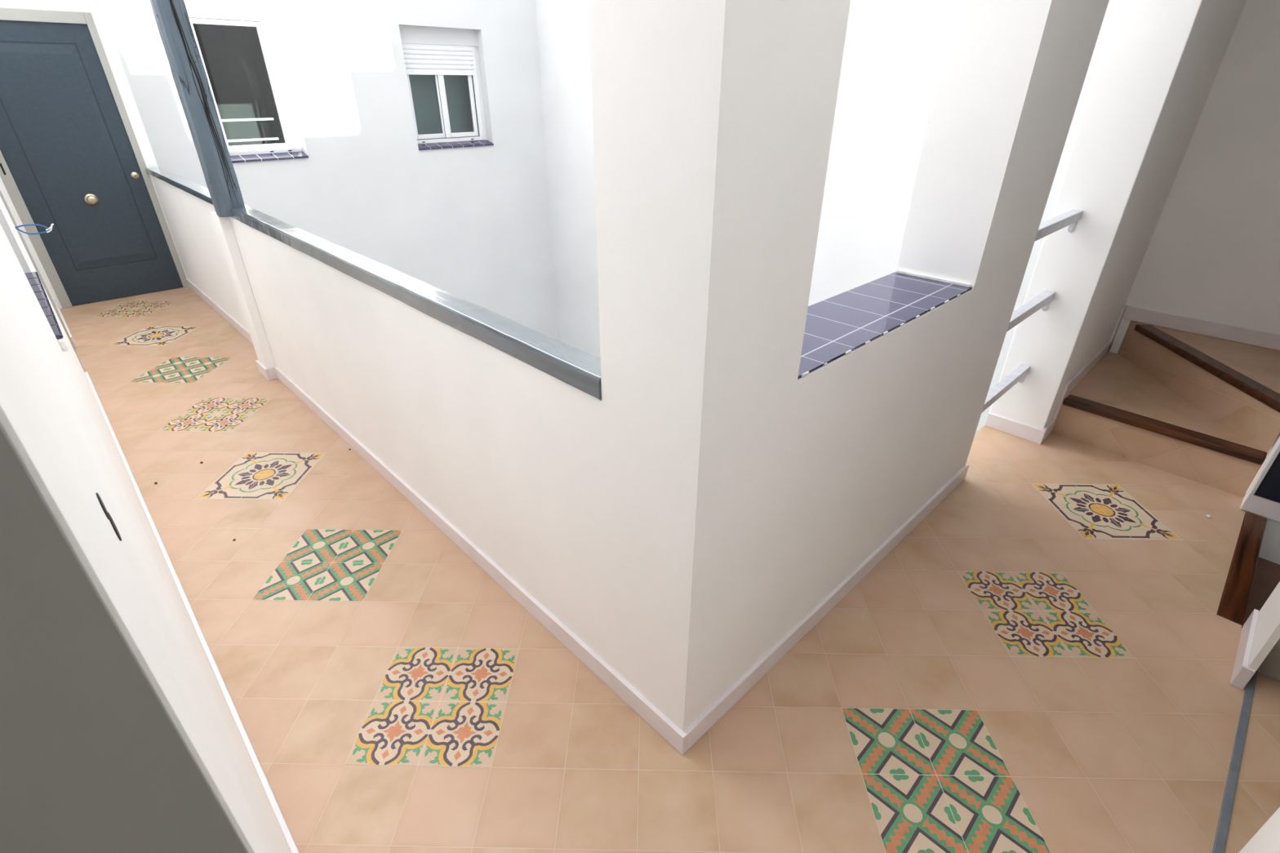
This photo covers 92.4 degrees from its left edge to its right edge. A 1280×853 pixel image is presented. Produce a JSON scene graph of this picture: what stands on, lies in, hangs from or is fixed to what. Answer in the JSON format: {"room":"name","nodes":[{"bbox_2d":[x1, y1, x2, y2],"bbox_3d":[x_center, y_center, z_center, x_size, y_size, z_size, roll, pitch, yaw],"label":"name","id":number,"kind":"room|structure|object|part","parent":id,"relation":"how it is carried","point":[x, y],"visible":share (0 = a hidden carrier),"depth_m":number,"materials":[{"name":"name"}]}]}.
{"room":"apartment building corridor","nodes":[
{"label":"apartment building corridor","id":0,"kind":"room"},
{"bbox_2d":[0,0,186,308],"bbox_3d":[-4.606,-0.881,5.475,1.285,5.820,0.300,-25,38,-37],"label":"wall","id":1,"kind":"structure","parent":0,"point":[94,6],"depth_m":4.72,"materials":[{"name":"white paint"}]},
{"bbox_2d":[0,7,188,308],"bbox_3d":[-4.418,-2.027,4.805,0.895,2.075,0.115,-25,38,-37],"label":"door","id":2,"kind":"structure","parent":1,"relation":"in","point":[71,157],"depth_m":4.80,"materials":[{"name":"blue paint"}]},
{"bbox_3d":[-4.414,-2.068,4.802,0.535,1.580,0.006,-25,38,-37],"label":"raised panel","id":3,"kind":"part","parent":2,"relation":"part of","materials":[{"name":"blue paint"}]},
{"bbox_3d":[-4.391,-1.816,4.914,0.086,0.086,0.066,-25,38,-37],"label":"knob","id":4,"kind":"part","parent":2,"relation":"part of","materials":[{"name":"gold metal"}]},
{"bbox_2d":[0,422,248,852],"bbox_3d":[-0.912,0.346,0.009,1.426,2.620,0.012,-25,38,-37],"label":"wall","id":5,"kind":"structure","parent":0,"point":[92,759],"depth_m":0.47,"materials":[{"name":"grey paint"}]},
{"bbox_2d":[0,188,291,852],"bbox_3d":[-2.680,-0.953,2.330,0.280,2.620,6.270,-25,38,-37],"label":"wall","id":6,"kind":"structure","parent":0,"point":[51,413],"depth_m":0.77,"materials":[{"name":"white paint"}]},
{"bbox_2d":[14,223,53,234],"bbox_3d":[-3.264,-1.067,3.316,0.161,0.055,0.016,-25,38,-37],"label":"cable","id":7,"kind":"object","parent":6,"relation":"attached to","point":[49,229],"visible":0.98,"depth_m":3.32,"materials":[{"name":"blue plastic"}]},
{"bbox_2d":[0,191,85,372],"bbox_3d":[-3.699,-1.309,3.497,0.094,2.100,0.800,-25,38,-37],"label":"door","id":8,"kind":"structure","parent":6,"relation":"in","point":[1,194],"depth_m":3.80,"materials":[{"name":"white wood"}]},
{"bbox_2d":[24,271,68,351],"bbox_3d":[-2.115,-0.383,2.061,0.211,0.049,0.980,-25,38,-37],"label":"sill","id":9,"kind":"structure","parent":6,"relation":"attached to","point":[33,277],"depth_m":2.05,"materials":[{"name":"tile"}]},
{"bbox_2d":[53,299,76,347],"bbox_3d":[-4.354,-0.791,4.640,0.013,0.078,1.160,-25,38,-37],"label":"baseboard","id":10,"kind":"structure","parent":6,"relation":"attached to","point":[55,300],"depth_m":4.54,"materials":[{"name":"tile"}]},
{"bbox_2d":[95,493,121,541],"bbox_3d":[-0.664,0.113,0.766,0.002,0.075,0.048,-25,38,-37],"label":"junction box","id":11,"kind":"object","parent":6,"relation":"attached to","point":[107,513],"visible":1,"depth_m":0.76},
{"bbox_2d":[84,372,299,852],"bbox_3d":[-1.890,0.456,2.417,0.013,0.078,4.290,-25,38,-37],"label":"baseboard","id":12,"kind":"structure","parent":6,"relation":"attached to","point":[292,846],"depth_m":1.87,"materials":[{"name":"tile"}]},
{"bbox_2d":[149,173,248,331],"bbox_3d":[-3.144,0.160,5.318,0.075,4.162,2.660,-25,38,-37],"label":"wall","id":13,"kind":"structure","parent":0,"point":[188,218],"depth_m":4.62,"materials":[{"name":"white paint"}]},
{"bbox_2d":[145,167,250,207],"bbox_3d":[-3.158,-1.681,4.302,0.101,0.041,2.619,-25,38,-37],"label":"coping","id":14,"kind":"object","parent":13,"relation":"on","point":[197,190],"visible":0.67,"depth_m":4.35,"materials":[{"name":"paint"}]},
{"bbox_2d":[210,211,275,368],"bbox_3d":[-2.314,-0.777,3.696,0.152,0.982,0.170,-25,38,-37],"label":"pillar","id":15,"kind":"structure","parent":0,"point":[223,225],"depth_m":3.59,"materials":[{"name":"white paint"}]},
{"bbox_2d":[186,278,686,755],"bbox_3d":[-2.007,-0.207,3.604,0.126,0.078,6.133,-25,38,-37],"label":"baseboard","id":16,"kind":"structure","parent":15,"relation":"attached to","point":[676,737],"depth_m":2.24,"materials":[{"name":"tile"}]},
{"bbox_2d":[59,287,1279,852],"bbox_3d":[-0.865,0.329,2.852,5.160,0.120,9.600,-25,38,-37],"label":"floor","id":17,"kind":"structure","parent":0,"point":[1044,663],"depth_m":1.94,"materials":[{"name":"tile"}]},
{"bbox_2d":[229,217,609,665],"bbox_3d":[-1.161,1.195,3.456,0.085,4.178,3.160,-25,38,-37],"label":"parapet","id":18,"kind":"object","parent":17,"relation":"on","point":[509,452],"visible":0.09,"depth_m":2.09,"materials":[{"name":"white paint"}]},
{"bbox_2d":[149,0,244,217],"bbox_3d":[-2.237,-1.874,2.972,0.140,1.635,0.135,-25,38,-37],"label":"timber post","id":19,"kind":"object","parent":18,"relation":"on","point":[171,17],"visible":0.98,"depth_m":3.07,"materials":[{"name":"paint"}]},
{"bbox_2d":[230,206,601,399],"bbox_3d":[-1.120,-0.635,2.384,0.092,0.060,3.044,-25,38,-37],"label":"coping","id":20,"kind":"object","parent":18,"relation":"on","point":[577,368],"visible":0.98,"depth_m":1.85,"materials":[{"name":"paint"}]},
{"bbox_2d":[1051,320,1279,497],"bbox_3d":[3.346,-0.050,2.565,0.956,0.840,2.454,-25,38,-37],"label":"staircase","id":21,"kind":"structure","parent":17,"relation":"on","point":[1202,409],"depth_m":3.03,"materials":[{"name":"tile"}]},
{"bbox_2d":[1216,511,1279,628],"bbox_3d":[3.020,1.526,2.159,0.866,1.523,1.992,-25,38,-37],"label":"staircase","id":22,"kind":"structure","parent":17,"relation":"attached to","point":[1251,579],"depth_m":2.43,"materials":[{"name":"brown wood"}]},
{"bbox_2d":[589,0,1109,731],"bbox_3d":[0.710,0.773,2.535,1.940,5.820,0.300,-25,38,-37],"label":"wall","id":23,"kind":"structure","parent":0,"point":[741,491],"depth_m":1.45,"materials":[{"name":"white paint"}]},
{"bbox_2d":[683,463,968,751],"bbox_3d":[0.783,0.518,2.318,1.952,0.078,0.133,-25,38,-37],"label":"baseboard","id":24,"kind":"structure","parent":23,"relation":"attached to","point":[724,703],"depth_m":2.05,"materials":[{"name":"white painted wood"}]},
{"bbox_2d":[797,269,972,379],"bbox_3d":[0.646,-0.338,1.818,1.044,0.018,0.272,-25,38,-37],"label":"sill","id":25,"kind":"structure","parent":23,"relation":"attached to","point":[837,326],"depth_m":1.83,"materials":[{"name":"tile"}]},
{"bbox_2d":[989,0,1246,429],"bbox_3d":[2.412,0.085,3.776,1.220,5.820,0.265,-25,38,-37],"label":"wall","id":26,"kind":"structure","parent":0,"point":[1161,60],"depth_m":2.72,"materials":[{"name":"white paint"}]},
{"bbox_2d":[982,364,1030,412],"bbox_3d":[1.723,-0.162,2.931,0.630,0.098,0.043,-25,38,-37],"label":"guard rail","id":27,"kind":"object","parent":26,"relation":"attached to","point":[1018,375],"visible":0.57,"depth_m":2.92,"materials":[{"name":"metal"}]},
{"bbox_2d":[1006,290,1055,331],"bbox_3d":[1.724,-0.495,2.746,0.630,0.098,0.043,-25,38,-37],"label":"guard rail","id":28,"kind":"object","parent":26,"relation":"attached to","point":[1042,301],"visible":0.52,"depth_m":2.73,"materials":[{"name":"metal"}]},
{"bbox_2d":[1035,209,1083,240],"bbox_3d":[1.725,-0.816,2.566,0.630,0.098,0.043,-25,38,-37],"label":"guard rail","id":29,"kind":"object","parent":26,"relation":"attached to","point":[1070,218],"visible":0.56,"depth_m":2.55,"materials":[{"name":"metal"}]},
{"bbox_2d":[1109,0,1279,493],"bbox_3d":[3.950,0.489,3.060,0.150,5.820,3.055,-25,38,-37],"label":"wall","id":30,"kind":"structure","parent":0,"point":[1212,254],"depth_m":3.14,"materials":[{"name":"white paint"}]},
{"bbox_2d":[984,305,1279,444],"bbox_3d":[3.138,0.039,2.757,1.083,0.498,2.520,-25,38,-37],"label":"baseboard","id":31,"kind":"structure","parent":30,"relation":"attached to","point":[1224,331],"depth_m":3.30,"materials":[{"name":"tile"}]},
{"bbox_2d":[1239,581,1279,852],"bbox_3d":[1.397,2.006,0.328,4.015,5.820,2.200,-25,38,-37],"label":"wall","id":32,"kind":"structure","parent":0,"point":[1267,633],"depth_m":1.81,"materials":[{"name":"white paint"}]},
{"bbox_2d":[1230,608,1259,689],"bbox_3d":[1.959,0.711,1.974,0.338,0.082,0.031,-25,38,-37],"label":"baseboard","id":33,"kind":"structure","parent":32,"relation":"attached to","point":[1242,674],"depth_m":1.93,"materials":[{"name":"tile"}]},
{"bbox_2d":[1212,638,1279,852],"bbox_3d":[1.699,0.069,1.073,0.996,2.080,0.278,-25,38,-37],"label":"door","id":34,"kind":"structure","parent":32,"relation":"in","point":[1269,667],"depth_m":1.72,"materials":[{"name":"grey metal"}]},
{"bbox_3d":[2.050,-0.093,1.364,0.028,2.080,0.268,-25,38,-37],"label":"frame","id":35,"kind":"part","parent":34,"relation":"part of","materials":[{"name":"white wood"}]},
{"bbox_2d":[1240,435,1279,564],"bbox_3d":[3.455,0.991,2.157,0.118,5.820,2.258,-25,38,-37],"label":"wall","id":36,"kind":"structure","parent":0,"point":[1270,545],"depth_m":2.65,"materials":[{"name":"white paint"}]},
{"bbox_2d":[1240,493,1279,521],"bbox_3d":[3.340,0.684,2.017,0.012,0.083,2.058,-25,38,-37],"label":"baseboard","id":37,"kind":"structure","parent":36,"relation":"attached to","point":[1254,504],"depth_m":2.62,"materials":[{"name":"tile"}]},
{"bbox_2d":[1249,442,1279,502],"bbox_3d":[2.981,-0.381,1.843,0.020,1.940,1.027,-25,38,-37],"label":"door","id":38,"kind":"structure","parent":36,"relation":"in","point":[1267,486],"depth_m":2.57,"materials":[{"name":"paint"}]},
{"label":"outside","id":39,"kind":"structure","parent":0,"visible":0},
{"bbox_2d":[99,0,558,340],"bbox_3d":[-3.064,-4.329,6.653,4.960,10.700,0.300,-25,38,-37],"label":"wall","id":40,"kind":"structure","parent":39,"point":[472,224],"depth_m":7.18,"materials":[{"name":"white paint"}]},
{"bbox_2d":[183,0,302,155],"bbox_3d":[-4.298,-3.681,6.411,0.975,2.400,1.004,-25,38,-37],"label":"window","id":41,"kind":"structure","parent":40,"relation":"in","point":[235,40],"depth_m":6.60,"materials":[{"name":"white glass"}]},
{"bbox_2d":[183,0,260,21],"bbox_3d":[-3.970,-4.154,5.716,0.636,0.596,0.010,-25,38,-37],"label":"roller shutter","id":42,"kind":"object","parent":41,"relation":"attached to","point":[198,15],"depth_m":5.84,"materials":[{"name":"white plastic"}]},
{"bbox_2d":[230,151,308,163],"bbox_3d":[-3.901,-2.818,6.421,0.772,0.055,0.150,-25,38,-37],"label":"window sill","id":43,"kind":"structure","parent":40,"relation":"attached to","point":[291,155],"depth_m":6.41,"materials":[{"name":"tile"}]},
{"bbox_2d":[399,25,487,144],"bbox_3d":[-2.615,-4.138,7.750,1.240,1.900,0.712,-25,38,-37],"label":"window","id":44,"kind":"structure","parent":40,"relation":"in","point":[442,64],"depth_m":7.57,"materials":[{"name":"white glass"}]},
{"bbox_3d":[-2.592,-3.934,7.402,0.438,0.837,0.045,-25,38,-37],"label":"sash","id":45,"kind":"part","parent":44,"relation":"part of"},
{"bbox_2d":[402,44,475,75],"bbox_3d":[-2.401,-4.360,7.312,0.945,0.295,0.014,-25,38,-37],"label":"roller shutter","id":46,"kind":"object","parent":44,"relation":"attached to","point":[420,60],"depth_m":7.32,"materials":[{"name":"white plastic"}]},
{"bbox_3d":[-2.273,-4.083,7.671,0.438,0.837,0.045,-25,38,-37],"label":"sash","id":47,"kind":"part","parent":44,"relation":"part of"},
{"bbox_2d":[417,140,493,150],"bbox_3d":[-2.330,-3.550,7.739,1.037,0.055,0.135,-25,38,-37],"label":"window sill","id":48,"kind":"structure","parent":40,"relation":"attached to","point":[479,143],"depth_m":7.71,"materials":[{"name":"tile"}]},
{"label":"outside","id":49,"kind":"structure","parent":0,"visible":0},
{"bbox_2d":[535,0,1119,432],"bbox_3d":[0.836,-3.684,5.516,1.170,10.700,7.000,-25,38,-37],"label":"wall","id":50,"kind":"structure","parent":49,"point":[892,52],"depth_m":5.64,"materials":[{"name":"white paint"}]}
]}

